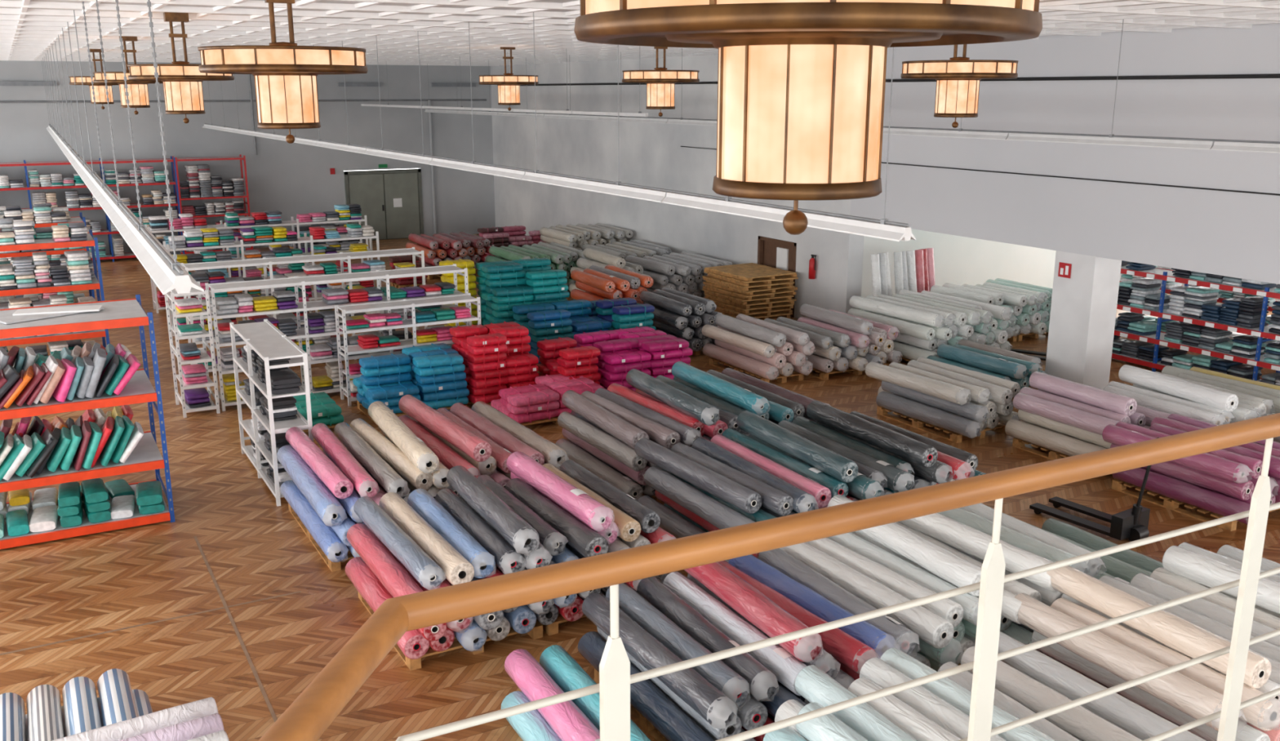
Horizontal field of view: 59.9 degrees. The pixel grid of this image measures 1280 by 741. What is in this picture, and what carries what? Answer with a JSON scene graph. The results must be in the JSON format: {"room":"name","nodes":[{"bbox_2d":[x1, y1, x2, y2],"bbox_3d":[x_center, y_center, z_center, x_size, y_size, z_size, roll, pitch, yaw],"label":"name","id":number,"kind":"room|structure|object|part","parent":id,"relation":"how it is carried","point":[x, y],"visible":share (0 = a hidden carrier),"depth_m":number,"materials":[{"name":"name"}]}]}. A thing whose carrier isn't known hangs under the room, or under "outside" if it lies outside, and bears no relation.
{"room":"fabric warehouse","nodes":[
{"label":"fabric warehouse","id":0,"kind":"room"},
{"bbox_2d":[0,60,495,259],"bbox_3d":[-14.946,-6.624,34.785,22.800,5.900,0.300,-8,16,-28],"label":"wall","id":1,"kind":"structure","parent":0,"point":[291,180],"depth_m":36.39,"materials":[{"name":"paint"}]},
{"bbox_2d":[0,74,486,233],"bbox_3d":[-14.586,-6.568,34.770,21.000,5.800,0.100,-8,16,-28],"label":"trim","id":2,"kind":"structure","parent":1,"relation":"attached to","point":[2,83],"depth_m":37.05,"materials":[{"name":"grey metal"}]},
{"bbox_2d":[343,168,423,240],"bbox_3d":[-8.813,-5.714,38.388,2.660,2.380,0.170,-8,16,-28],"label":"door","id":3,"kind":"structure","parent":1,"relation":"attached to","point":[390,200],"depth_m":38.41,"materials":[{"name":"paint"}]},
{"bbox_2d":[0,0,1279,66],"bbox_3d":[-4.169,-4.885,15.446,22.900,0.150,44.300,-8,16,-28],"label":"ceiling","id":4,"kind":"structure","parent":0,"point":[47,1],"depth_m":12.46,"materials":[{"name":"paint"}]},
{"bbox_2d":[68,48,119,109],"bbox_3d":[-11.514,-6.221,23.694,1.184,1.278,1.184,-8,16,-28],"label":"pendant lamp","id":5,"kind":"object","parent":4,"relation":"hanging from","point":[100,90],"visible":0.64,"depth_m":23.57,"materials":[{"name":"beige glass"}]},
{"bbox_2d":[41,0,204,294],"bbox_3d":[-9.604,-4.585,18.532,0.200,1.925,30.303,-8,16,-27],"label":"linear light fixture","id":6,"kind":"object","parent":4,"relation":"hanging from","point":[167,273],"visible":0.98,"depth_m":7.85,"materials":[{"name":"grey metal"}]},
{"bbox_2d":[93,35,162,115],"bbox_3d":[-8.396,-4.887,18.384,1.184,1.278,1.184,-8,16,-28],"label":"pendant lamp","id":7,"kind":"object","parent":4,"relation":"hanging from","point":[138,92],"visible":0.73,"depth_m":18.26,"materials":[{"name":"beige glass"}]},
{"bbox_2d":[127,12,234,123],"bbox_3d":[-5.487,-3.609,13.295,1.184,1.278,1.184,-8,16,-28],"label":"pendant lamp","id":8,"kind":"object","parent":4,"relation":"hanging from","point":[181,81],"visible":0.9,"depth_m":13.15,"materials":[{"name":"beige glass"}]},
{"bbox_2d":[197,0,368,143],"bbox_3d":[-2.605,-2.312,8.135,1.184,1.278,1.184,-8,16,-28],"label":"pendant lamp","id":9,"kind":"object","parent":4,"relation":"hanging from","point":[285,74],"visible":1,"depth_m":7.98,"materials":[{"name":"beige glass"}]},
{"bbox_2d":[360,57,648,116],"bbox_3d":[-4.351,-7.149,27.577,0.060,1.330,17.981,-8,16,-29],"label":"rail","id":10,"kind":"object","parent":4,"relation":"hanging from","point":[461,108],"visible":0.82,"depth_m":24.91,"materials":[{"name":"grey metal"}]},
{"bbox_2d":[479,47,538,111],"bbox_3d":[-2.608,-5.814,22.077,1.184,1.278,1.184,-8,16,-28],"label":"pendant lamp","id":11,"kind":"object","parent":4,"relation":"hanging from","point":[508,85],"visible":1,"depth_m":21.91,"materials":[{"name":"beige glass"}]},
{"bbox_2d":[202,12,915,241],"bbox_3d":[-5.438,-4.957,20.042,0.160,1.910,29.452,-8,16,-29],"label":"linear light fixture","id":12,"kind":"object","parent":4,"relation":"hanging from","point":[882,228],"visible":0.92,"depth_m":10.99,"materials":[{"name":"grey metal"}]},
{"bbox_2d":[622,46,699,116],"bbox_3d":[0.315,-4.510,16.884,1.184,1.278,1.184,-8,16,-28],"label":"pendant lamp","id":13,"kind":"object","parent":4,"relation":"hanging from","point":[660,82],"visible":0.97,"depth_m":16.72,"materials":[{"name":"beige glass"}]},
{"bbox_2d":[573,0,1042,235],"bbox_3d":[0.421,-0.989,2.864,1.184,1.278,1.184,-8,16,-28],"label":"pendant lamp","id":14,"kind":"object","parent":4,"relation":"hanging from","point":[802,83],"visible":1,"depth_m":2.74,"materials":[{"name":"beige glass"}]},
{"bbox_2d":[424,18,1279,153],"bbox_3d":[2.112,-5.278,20.562,0.120,1.540,37.001,-8,16,-29],"label":"linear light fixture","id":15,"kind":"object","parent":4,"relation":"hanging from","point":[1109,140],"visible":0.64,"depth_m":15.31,"materials":[{"name":"grey metal"}]},
{"bbox_2d":[900,44,1017,128],"bbox_3d":[3.340,-3.192,11.635,1.184,1.278,1.184,-8,16,-28],"label":"pendant lamp","id":16,"kind":"object","parent":4,"relation":"hanging from","point":[957,79],"visible":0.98,"depth_m":11.48,"materials":[{"name":"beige glass"}]},
{"bbox_2d":[0,233,1279,740],"bbox_3d":[0.327,0.346,19.351,33.200,0.100,44.300,-8,16,-28],"label":"floor","id":17,"kind":"structure","parent":0,"point":[254,548],"depth_m":11.54,"materials":[{"name":"brown wood"}]},
{"bbox_2d":[0,203,94,303],"bbox_3d":[-14.536,-2.250,24.245,4.550,2.551,1.207,-8,16,-28],"label":"rack","id":18,"kind":"object","parent":17,"relation":"on","point":[45,216],"visible":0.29,"depth_m":24.45,"materials":[{"name":"fabric"}]},
{"bbox_2d":[0,217,110,366],"bbox_3d":[-11.602,-1.082,18.965,4.400,2.859,1.307,-8,16,-28],"label":"rack","id":19,"kind":"object","parent":17,"relation":"on","point":[27,277],"visible":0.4,"depth_m":19.11,"materials":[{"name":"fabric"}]},
{"bbox_2d":[0,294,174,549],"bbox_3d":[-7.705,0.679,12.588,4.150,2.550,1.357,-8,16,-28],"label":"rack","id":20,"kind":"object","parent":17,"relation":"on","point":[98,444],"visible":1,"depth_m":12.81,"materials":[{"name":"metal"}]},
{"bbox_2d":[0,304,104,324],"bbox_3d":[-6.844,-0.675,12.864,1.162,0.038,0.659,-13,19,-42],"label":"cardboard sheets","id":21,"kind":"object","parent":20,"relation":"in","point":[26,314],"visible":1,"depth_m":12.78,"materials":[{"name":"cardboard"}]},
{"bbox_2d":[0,155,184,262],"bbox_3d":[-17.822,-4.598,32.570,8.050,3.050,0.707,-8,16,-28],"label":"rack","id":22,"kind":"object","parent":17,"relation":"on","point":[158,198],"visible":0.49,"depth_m":33.23,"materials":[{"name":"metal"}]},
{"bbox_2d":[0,668,229,740],"bbox_3d":[-4.294,2.825,7.832,2.462,0.701,2.158,-8,16,-28],"label":"rolls","id":23,"kind":"object","parent":17,"relation":"on","point":[120,713],"visible":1,"depth_m":8.29,"materials":[{"name":"fabric"}]},
{"bbox_2d":[0,536,301,722],"bbox_3d":[-4.868,2.762,9.522,10.124,0.004,6.582,3,15,14],"label":"tape","id":24,"kind":"object","parent":17,"relation":"on","point":[257,678],"visible":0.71,"depth_m":10.67,"materials":[{"name":"plastic"}]},
{"bbox_2d":[164,281,220,417],"bbox_3d":[-7.176,-0.347,17.802,0.545,2.000,0.907,-8,16,-28],"label":"display shelf","id":25,"kind":"object","parent":17,"relation":"on","point":[195,376],"visible":0.99,"depth_m":17.57,"materials":[{"name":"metal"}]},
{"bbox_2d":[172,154,253,254],"bbox_3d":[-13.414,-5.198,34.959,2.050,3.050,0.707,-8,16,-28],"label":"rack","id":26,"kind":"object","parent":17,"relation":"on","point":[200,184],"visible":0.66,"depth_m":34.66,"materials":[{"name":"metal"}]},
{"bbox_2d":[144,204,368,313],"bbox_3d":[-9.158,-2.784,26.974,5.045,2.258,0.607,-8,16,-28],"label":"display shelf","id":27,"kind":"object","parent":17,"relation":"on","point":[348,212],"visible":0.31,"depth_m":26.67,"materials":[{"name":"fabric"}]},
{"bbox_2d":[229,319,313,506],"bbox_3d":[-4.867,0.481,14.709,0.507,1.900,2.395,-8,16,-28],"label":"display shelf","id":28,"kind":"object","parent":17,"relation":"on","point":[270,387],"visible":0.82,"depth_m":14.15,"materials":[{"name":"metal"}]},
{"bbox_2d":[162,223,381,336],"bbox_3d":[-7.804,-2.006,23.933,4.345,2.230,0.607,-8,16,-28],"label":"display shelf","id":29,"kind":"object","parent":17,"relation":"on","point":[212,237],"visible":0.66,"depth_m":23.55,"materials":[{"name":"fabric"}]},
{"bbox_2d":[180,247,427,372],"bbox_3d":[-6.233,-1.159,21.035,4.345,2.000,0.607,-8,16,-28],"label":"display shelf","id":30,"kind":"object","parent":17,"relation":"on","point":[324,268],"visible":0.19,"depth_m":20.76,"materials":[{"name":"metal"}]},
{"bbox_2d":[292,391,343,431],"bbox_3d":[-5.061,0.667,17.061,0.791,0.394,1.143,-8,16,-28],"label":"pile","id":31,"kind":"object","parent":17,"relation":"on","point":[324,410],"visible":0.58,"depth_m":16.73,"materials":[{"name":"green fabric"}]},
{"bbox_2d":[288,222,364,248],"bbox_3d":[-10.214,-4.356,36.228,2.338,0.799,0.828,-8,16,-28],"label":"pile","id":32,"kind":"object","parent":17,"relation":"on","point":[302,228],"visible":0.18,"depth_m":35.90,"materials":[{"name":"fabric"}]},
{"bbox_2d":[204,263,468,411],"bbox_3d":[-5.013,-0.628,18.919,4.245,2.000,0.607,-8,16,-28],"label":"display shelf","id":33,"kind":"object","parent":17,"relation":"on","point":[322,323],"visible":0.49,"depth_m":18.52,"materials":[{"name":"metal"}]},
{"bbox_2d":[334,293,480,406],"bbox_3d":[-3.862,-0.381,18.759,2.345,1.600,0.507,-8,16,-28],"label":"display shelf","id":34,"kind":"object","parent":17,"relation":"on","point":[371,343],"visible":0.4,"depth_m":18.43,"materials":[{"name":"metal"}]},
{"bbox_2d":[388,255,427,288],"bbox_3d":[-6.079,-2.574,29.133,0.820,0.799,0.806,-8,16,-28],"label":"pile","id":35,"kind":"object","parent":17,"relation":"on","point":[399,282],"visible":0.43,"depth_m":28.96,"materials":[{"name":"red fabric"}]},
{"bbox_2d":[352,342,469,424],"bbox_3d":[-3.681,0.187,17.864,1.584,0.934,1.198,-8,16,-28],"label":"pile","id":36,"kind":"object","parent":17,"relation":"on","point":[434,375],"visible":0.91,"depth_m":17.52,"materials":[{"name":"blue fabric"}]},
{"bbox_2d":[276,395,567,572],"bbox_3d":[-2.596,1.183,13.280,2.964,1.234,2.747,-8,16,-28],"label":"rolls","id":37,"kind":"object","parent":17,"relation":"on","point":[418,450],"visible":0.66,"depth_m":12.69,"materials":[{"name":"multicoloured fabric"}]},
{"bbox_2d":[405,231,490,279],"bbox_3d":[-5.350,-3.283,31.446,1.999,1.046,2.413,-8,16,-28],"label":"rolls","id":38,"kind":"object","parent":17,"relation":"on","point":[442,246],"visible":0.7,"depth_m":30.76,"materials":[{"name":"red fabric"}]},
{"bbox_2d":[439,258,477,326],"bbox_3d":[-3.540,-1.267,21.865,0.683,1.804,0.469,-8,16,-28],"label":"pile","id":39,"kind":"object","parent":17,"relation":"on","point":[462,264],"visible":0.27,"depth_m":21.63,"materials":[{"name":"yellow fabric"}]},
{"bbox_2d":[449,321,538,408],"bbox_3d":[-2.397,-0.089,18.407,1.214,1.204,1.191,-8,16,-28],"label":"pile","id":40,"kind":"object","parent":17,"relation":"on","point":[496,357],"visible":0.82,"depth_m":17.98,"materials":[{"name":"red fabric"}]},
{"bbox_2d":[345,451,675,671],"bbox_3d":[-1.282,1.737,11.037,2.824,1.253,2.405,-8,16,-28],"label":"rolls","id":41,"kind":"object","parent":17,"relation":"on","point":[546,514],"visible":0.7,"depth_m":10.47,"materials":[{"name":"multicoloured fabric"}]},
{"bbox_2d":[477,225,545,256],"bbox_3d":[-3.826,-3.980,34.454,2.319,0.934,0.820,-8,16,-28],"label":"pile","id":42,"kind":"object","parent":17,"relation":"on","point":[506,236],"visible":0.53,"depth_m":34.12,"materials":[{"name":"pink fabric"}]},
{"bbox_2d":[475,257,569,325],"bbox_3d":[-2.317,-1.255,21.940,1.590,1.744,1.209,-8,16,-28],"label":"pile","id":43,"kind":"object","parent":17,"relation":"on","point":[502,286],"visible":0.62,"depth_m":21.49,"materials":[{"name":"teal fabric"}]},
{"bbox_2d":[485,241,588,292],"bbox_3d":[-2.584,-2.635,28.828,2.210,1.066,2.589,-8,16,-28],"label":"rolls","id":44,"kind":"object","parent":17,"relation":"on","point":[562,257],"visible":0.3,"depth_m":28.29,"materials":[{"name":"green fabric"}]},
{"bbox_2d":[490,373,604,426],"bbox_3d":[-1.464,0.476,17.546,1.579,0.529,1.201,-8,16,-28],"label":"pile","id":45,"kind":"object","parent":17,"relation":"on","point":[540,402],"visible":0.71,"depth_m":17.06,"materials":[{"name":"pink fabric"}]},
{"bbox_2d":[512,299,611,372],"bbox_3d":[-1.486,-0.690,21.078,1.582,1.069,1.190,-8,16,-28],"label":"pile","id":46,"kind":"object","parent":17,"relation":"on","point":[568,318],"visible":0.51,"depth_m":20.67,"materials":[{"name":"blue fabric"}]},
{"bbox_2d":[537,337,600,384],"bbox_3d":[-1.205,0.021,18.524,0.692,0.934,1.202,-8,16,-28],"label":"pile","id":47,"kind":"object","parent":17,"relation":"on","point":[557,356],"visible":0.56,"depth_m":18.14,"materials":[{"name":"red fabric"}]},
{"bbox_2d":[501,644,651,740],"bbox_3d":[-0.354,2.796,8.412,0.812,0.473,2.432,-8,16,-28],"label":"rolls","id":48,"kind":"object","parent":17,"relation":"on","point":[557,673],"visible":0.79,"depth_m":8.74,"materials":[{"name":"pink fabric"}]},
{"bbox_2d":[539,222,632,249],"bbox_3d":[-1.555,-3.448,31.693,2.112,1.246,2.375,-8,16,-28],"label":"rolls","id":49,"kind":"object","parent":17,"relation":"on","point":[570,235],"visible":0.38,"depth_m":31.08,"materials":[{"name":"grey fabric"}]},
{"bbox_2d":[586,298,608,316],"bbox_3d":[-0.869,-0.938,22.340,0.816,0.934,0.417,-8,16,-28],"label":"pile","id":50,"kind":"object","parent":17,"relation":"on","point":[593,308],"visible":0.03,"depth_m":22.06,"materials":[{"name":"blue fabric"}]},
{"bbox_2d":[568,248,649,291],"bbox_3d":[-0.722,-2.228,26.818,1.164,1.255,2.296,-8,16,-28],"label":"rolls","id":51,"kind":"object","parent":17,"relation":"on","point":[597,258],"visible":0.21,"depth_m":26.55,"materials":[{"name":"grey fabric"}]},
{"bbox_2d":[570,264,653,304],"bbox_3d":[-0.631,-1.510,24.022,1.253,1.224,2.313,-8,16,-28],"label":"rolls","id":52,"kind":"object","parent":17,"relation":"on","point":[611,282],"visible":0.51,"depth_m":23.46,"materials":[{"name":"orange fabric"}]},
{"bbox_2d":[595,297,656,330],"bbox_3d":[-0.301,-0.784,21.454,0.829,1.069,1.181,-8,16,-28],"label":"pile","id":53,"kind":"object","parent":17,"relation":"on","point":[622,313],"visible":0.41,"depth_m":20.99,"materials":[{"name":"blue fabric"}]},
{"bbox_2d":[582,239,671,260],"bbox_3d":[-0.314,-2.808,29.575,2.115,1.038,2.458,-8,16,-28],"label":"rolls","id":54,"kind":"object","parent":17,"relation":"on","point":[634,247],"visible":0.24,"depth_m":29.15,"materials":[{"name":"grey fabric"}]},
{"bbox_2d":[573,326,693,391],"bbox_3d":[-0.147,-0.120,19.084,1.565,0.934,1.563,-8,16,-28],"label":"pile","id":55,"kind":"object","parent":17,"relation":"on","point":[653,353],"visible":0.66,"depth_m":18.55,"materials":[{"name":"pink fabric"}]},
{"bbox_2d":[625,251,732,297],"bbox_3d":[0.946,-2.255,27.380,2.122,1.033,2.510,-8,16,-28],"label":"rolls","id":56,"kind":"object","parent":17,"relation":"on","point":[683,272],"visible":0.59,"depth_m":26.56,"materials":[{"name":"grey fabric"}]},
{"bbox_2d":[636,287,721,355],"bbox_3d":[0.779,-0.969,22.202,1.111,1.062,2.130,-8,16,-28],"label":"rolls","id":57,"kind":"object","parent":17,"relation":"on","point":[677,313],"visible":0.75,"depth_m":21.59,"materials":[{"name":"grey fabric"}]},
{"bbox_2d":[555,361,827,503],"bbox_3d":[0.707,0.747,14.998,3.160,1.243,2.648,-8,16,-28],"label":"rolls","id":58,"kind":"object","parent":17,"relation":"on","point":[603,428],"visible":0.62,"depth_m":14.42,"materials":[{"name":"grey fabric"}]},
{"bbox_2d":[577,548,915,740],"bbox_3d":[0.932,2.295,9.292,2.189,1.021,2.366,-8,16,-28],"label":"rolls","id":59,"kind":"object","parent":17,"relation":"on","point":[719,606],"visible":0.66,"depth_m":8.91,"materials":[{"name":"multicoloured fabric"}]},
{"bbox_2d":[702,262,798,319],"bbox_3d":[2.445,-1.733,25.187,1.500,1.090,1.787,-8,16,-28],"label":"wooden pallets","id":60,"kind":"object","parent":17,"relation":"on","point":[759,291],"visible":0.88,"depth_m":24.67,"materials":[{"name":"brown wood"}]},
{"bbox_2d":[702,313,814,382],"bbox_3d":[2.151,-0.415,20.235,1.017,0.946,2.436,-8,16,-28],"label":"rolls","id":61,"kind":"object","parent":17,"relation":"on","point":[766,350],"visible":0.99,"depth_m":19.70,"materials":[{"name":"beige fabric"}]},
{"bbox_2d":[634,400,986,563],"bbox_3d":[1.967,1.285,12.856,3.406,1.243,2.636,-8,16,-28],"label":"rolls","id":62,"kind":"object","parent":17,"relation":"on","point":[733,478],"visible":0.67,"depth_m":12.33,"materials":[{"name":"grey fabric"}]},
{"bbox_2d":[764,303,901,380],"bbox_3d":[3.617,-0.592,20.767,1.843,1.029,2.414,-8,16,-28],"label":"rolls","id":63,"kind":"object","parent":17,"relation":"on","point":[843,342],"visible":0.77,"depth_m":20.05,"materials":[{"name":"grey fabric"}]},
{"bbox_2d":[870,248,935,297],"bbox_3d":[5.686,-1.713,23.868,1.810,1.702,0.574,-8,16,-28],"label":"rolls","id":64,"kind":"object","parent":17,"relation":"on","point":[920,277],"visible":0.51,"depth_m":23.71,"materials":[{"name":"fabric"}]},
{"bbox_2d":[763,648,1055,740],"bbox_3d":[2.037,2.851,7.040,1.573,1.040,2.686,-8,16,-28],"label":"rolls","id":65,"kind":"object","parent":17,"relation":"on","point":[938,710],"visible":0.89,"depth_m":7.46,"materials":[{"name":"white fabric"}]},
{"bbox_2d":[847,288,1011,365],"bbox_3d":[5.589,-0.831,21.641,2.175,1.068,2.741,-8,16,-28],"label":"rolls","id":66,"kind":"object","parent":17,"relation":"on","point":[924,321],"visible":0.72,"depth_m":20.89,"materials":[{"name":"white fabric"}]},
{"bbox_2d":[779,494,1102,671],"bbox_3d":[2.925,1.957,10.657,2.538,1.011,2.630,-8,16,-28],"label":"rolls","id":67,"kind":"object","parent":17,"relation":"on","point":[891,564],"visible":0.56,"depth_m":10.07,"materials":[{"name":"white fabric"}]},
{"bbox_2d":[865,356,1020,443],"bbox_3d":[4.682,0.429,17.145,1.257,0.815,2.409,-8,16,-28],"label":"rolls","id":68,"kind":"object","parent":17,"relation":"on","point":[959,401],"visible":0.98,"depth_m":16.67,"materials":[{"name":"grey fabric"}]},
{"bbox_2d":[926,339,1045,389],"bbox_3d":[6.097,-0.041,19.413,1.149,0.620,2.132,-8,16,-28],"label":"rolls","id":69,"kind":"object","parent":17,"relation":"on","point":[1008,365],"visible":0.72,"depth_m":19.10,"materials":[{"name":"teal fabric"}]},
{"bbox_2d":[930,278,1052,342],"bbox_3d":[7.503,-1.237,23.303,2.371,1.044,1.961,-8,16,-28],"label":"rolls","id":70,"kind":"object","parent":17,"relation":"on","point":[1029,304],"visible":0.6,"depth_m":22.85,"materials":[{"name":"white fabric"}]},
{"bbox_2d":[1009,346,1047,360],"bbox_3d":[7.477,-0.850,21.293,1.379,1.272,0.540,9,17,31],"label":"truck","id":71,"kind":"object","parent":17,"relation":"on","point":[1020,351],"visible":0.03,"depth_m":21.48,"materials":[{"name":"black metal"}]},
{"bbox_2d":[937,631,1207,740],"bbox_3d":[3.253,2.801,7.917,1.012,0.709,2.676,-8,16,-28],"label":"rolls","id":72,"kind":"object","parent":17,"relation":"on","point":[1031,682],"visible":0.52,"depth_m":8.15,"materials":[{"name":"white fabric"}]},
{"bbox_2d":[1044,250,1121,390],"bbox_3d":[7.478,-0.807,18.812,0.710,2.400,0.860,-8,16,-28],"label":"column","id":73,"kind":"structure","parent":17,"relation":"on","point":[1083,308],"depth_m":18.54,"materials":[{"name":"paint"}]},
{"bbox_2d":[1057,262,1071,278],"bbox_3d":[7.094,-1.675,18.573,0.020,0.240,0.240,-8,16,-28],"label":"fire sign","id":74,"kind":"object","parent":73,"relation":"attached to","point":[1064,269],"visible":1,"depth_m":18.56,"materials":[{"name":"plastic"}]},
{"bbox_2d":[1004,371,1170,460],"bbox_3d":[6.257,0.713,15.589,1.236,1.022,2.043,-8,16,-28],"label":"rolls","id":75,"kind":"object","parent":17,"relation":"on","point":[1066,418],"visible":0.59,"depth_m":15.39,"materials":[{"name":"pink fabric"}]},
{"bbox_2d":[1029,437,1159,542],"bbox_3d":[5.368,1.224,13.037,0.540,1.272,1.379,-10,17,-34],"label":"truck","id":76,"kind":"object","parent":17,"relation":"on","point":[1132,523],"visible":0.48,"depth_m":12.81,"materials":[{"name":"black metal"}]},
{"bbox_2d":[1030,518,1163,584],"bbox_3d":[4.774,2.095,11.632,1.266,0.260,2.311,-8,16,-28],"label":"rolls","id":77,"kind":"object","parent":17,"relation":"on","point":[1122,566],"visible":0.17,"depth_m":11.78,"materials":[{"name":"fabric"}]},
{"bbox_2d":[1014,542,1279,740],"bbox_3d":[4.900,2.298,9.252,2.835,1.034,2.381,-8,16,-28],"label":"rolls","id":78,"kind":"object","parent":17,"relation":"on","point":[1122,652],"visible":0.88,"depth_m":8.90,"materials":[{"name":"beige fabric"}]},
{"bbox_2d":[1102,413,1279,531],"bbox_3d":[7.093,1.242,13.873,1.414,0.831,2.242,-8,16,-28],"label":"rolls","id":79,"kind":"object","parent":17,"relation":"on","point":[1222,482],"visible":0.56,"depth_m":13.41,"materials":[{"name":"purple fabric"}]},
{"bbox_2d":[1103,364,1279,426],"bbox_3d":[8.156,0.547,16.154,2.407,1.069,2.353,-8,16,-28],"label":"rolls","id":80,"kind":"object","parent":17,"relation":"on","point":[1215,397],"visible":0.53,"depth_m":15.68,"materials":[{"name":"white fabric"}]},
{"bbox_2d":[1111,260,1279,386],"bbox_3d":[10.652,-0.647,18.732,0.722,2.129,7.650,-8,16,-28],"label":"rack","id":81,"kind":"object","parent":17,"relation":"on","point":[1204,326],"visible":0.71,"depth_m":19.66,"materials":[{"name":"metal"}]},
{"bbox_2d":[1119,261,1279,353],"bbox_3d":[12.569,-1.000,19.984,0.707,2.203,9.050,-8,16,-28],"label":"rack","id":82,"kind":"object","parent":17,"relation":"on","point":[1223,295],"visible":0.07,"depth_m":21.83,"materials":[{"name":"metal"}]},
{"bbox_3d":[12.569,-0.902,20.009,0.707,2.000,9.050,-8,16,-28],"label":"frame","id":83,"kind":"part","parent":82,"relation":"part of","materials":[{"name":"blue metal"}]},
{"bbox_2d":[1264,415,1279,442],"bbox_3d":[9.060,1.188,14.057,1.356,0.846,2.404,-8,16,-28],"label":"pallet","id":84,"kind":"object","parent":17,"relation":"on","point":[1277,439],"visible":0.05,"depth_m":14.27,"materials":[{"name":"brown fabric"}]},
{"bbox_2d":[490,53,863,318],"bbox_3d":[-0.266,-5.818,31.576,0.400,5.900,19.800,-8,16,-28],"label":"wall","id":85,"kind":"structure","parent":0,"point":[651,154],"depth_m":30.58,"materials":[{"name":"paint"}]},
{"bbox_2d":[757,235,796,317],"bbox_3d":[3.224,-2.200,25.814,0.180,1.690,1.480,-8,16,-28],"label":"door","id":86,"kind":"structure","parent":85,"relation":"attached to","point":[771,252],"depth_m":25.72,"materials":[{"name":"wood"}]},
{"bbox_2d":[808,254,816,279],"bbox_3d":[3.791,-2.278,24.400,0.168,0.530,0.148,7,16,25],"label":"fire extinguisher","id":87,"kind":"object","parent":85,"relation":"attached to","point":[812,261],"visible":1,"depth_m":24.35,"materials":[{"name":"red metal"}]},
{"bbox_2d":[520,74,1279,85],"bbox_3d":[5.436,-5.399,20.675,0.058,0.058,42.000,-8,16,-28],"label":"trim","id":88,"kind":"structure","parent":85,"relation":"attached to","point":[1222,76],"depth_m":17.66,"materials":[{"name":"black metal"}]},
{"bbox_2d":[680,146,1279,195],"bbox_3d":[8.372,-2.592,15.985,0.023,0.023,30.000,-8,16,-28],"label":"trim","id":89,"kind":"structure","parent":85,"relation":"attached to","point":[1266,193],"depth_m":17.94,"materials":[{"name":"black metal"}]},
{"bbox_2d":[860,228,1121,311],"bbox_3d":[8.546,-3.849,27.227,10.400,4.200,0.200,-8,16,-28],"label":"wall","id":90,"kind":"structure","parent":0,"point":[959,260],"depth_m":27.11,"materials":[{"name":"paint"}]},
{"bbox_2d":[850,22,1279,284],"bbox_3d":[10.511,-2.309,12.682,0.500,3.500,24.200,-8,16,-28],"label":"bulkhead","id":91,"kind":"object","parent":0,"point":[1233,234],"depth_m":17.57,"materials":[{"name":"white paint"}]},
{"bbox_3d":[2.577,1.898,-0.578,10.500,0.200,6.900,-8,16,-28],"label":"floor","id":92,"kind":"structure","parent":0,"visible":0},
{"bbox_2d":[257,413,1279,740],"bbox_3d":[2.176,0.468,2.612,7.583,1.020,1.075,-10,17,-35],"label":"balcony railing","id":93,"kind":"object","parent":92,"relation":"on","point":[312,713],"visible":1,"depth_m":1.64,"materials":[{"name":"brown wood"}]}
]}

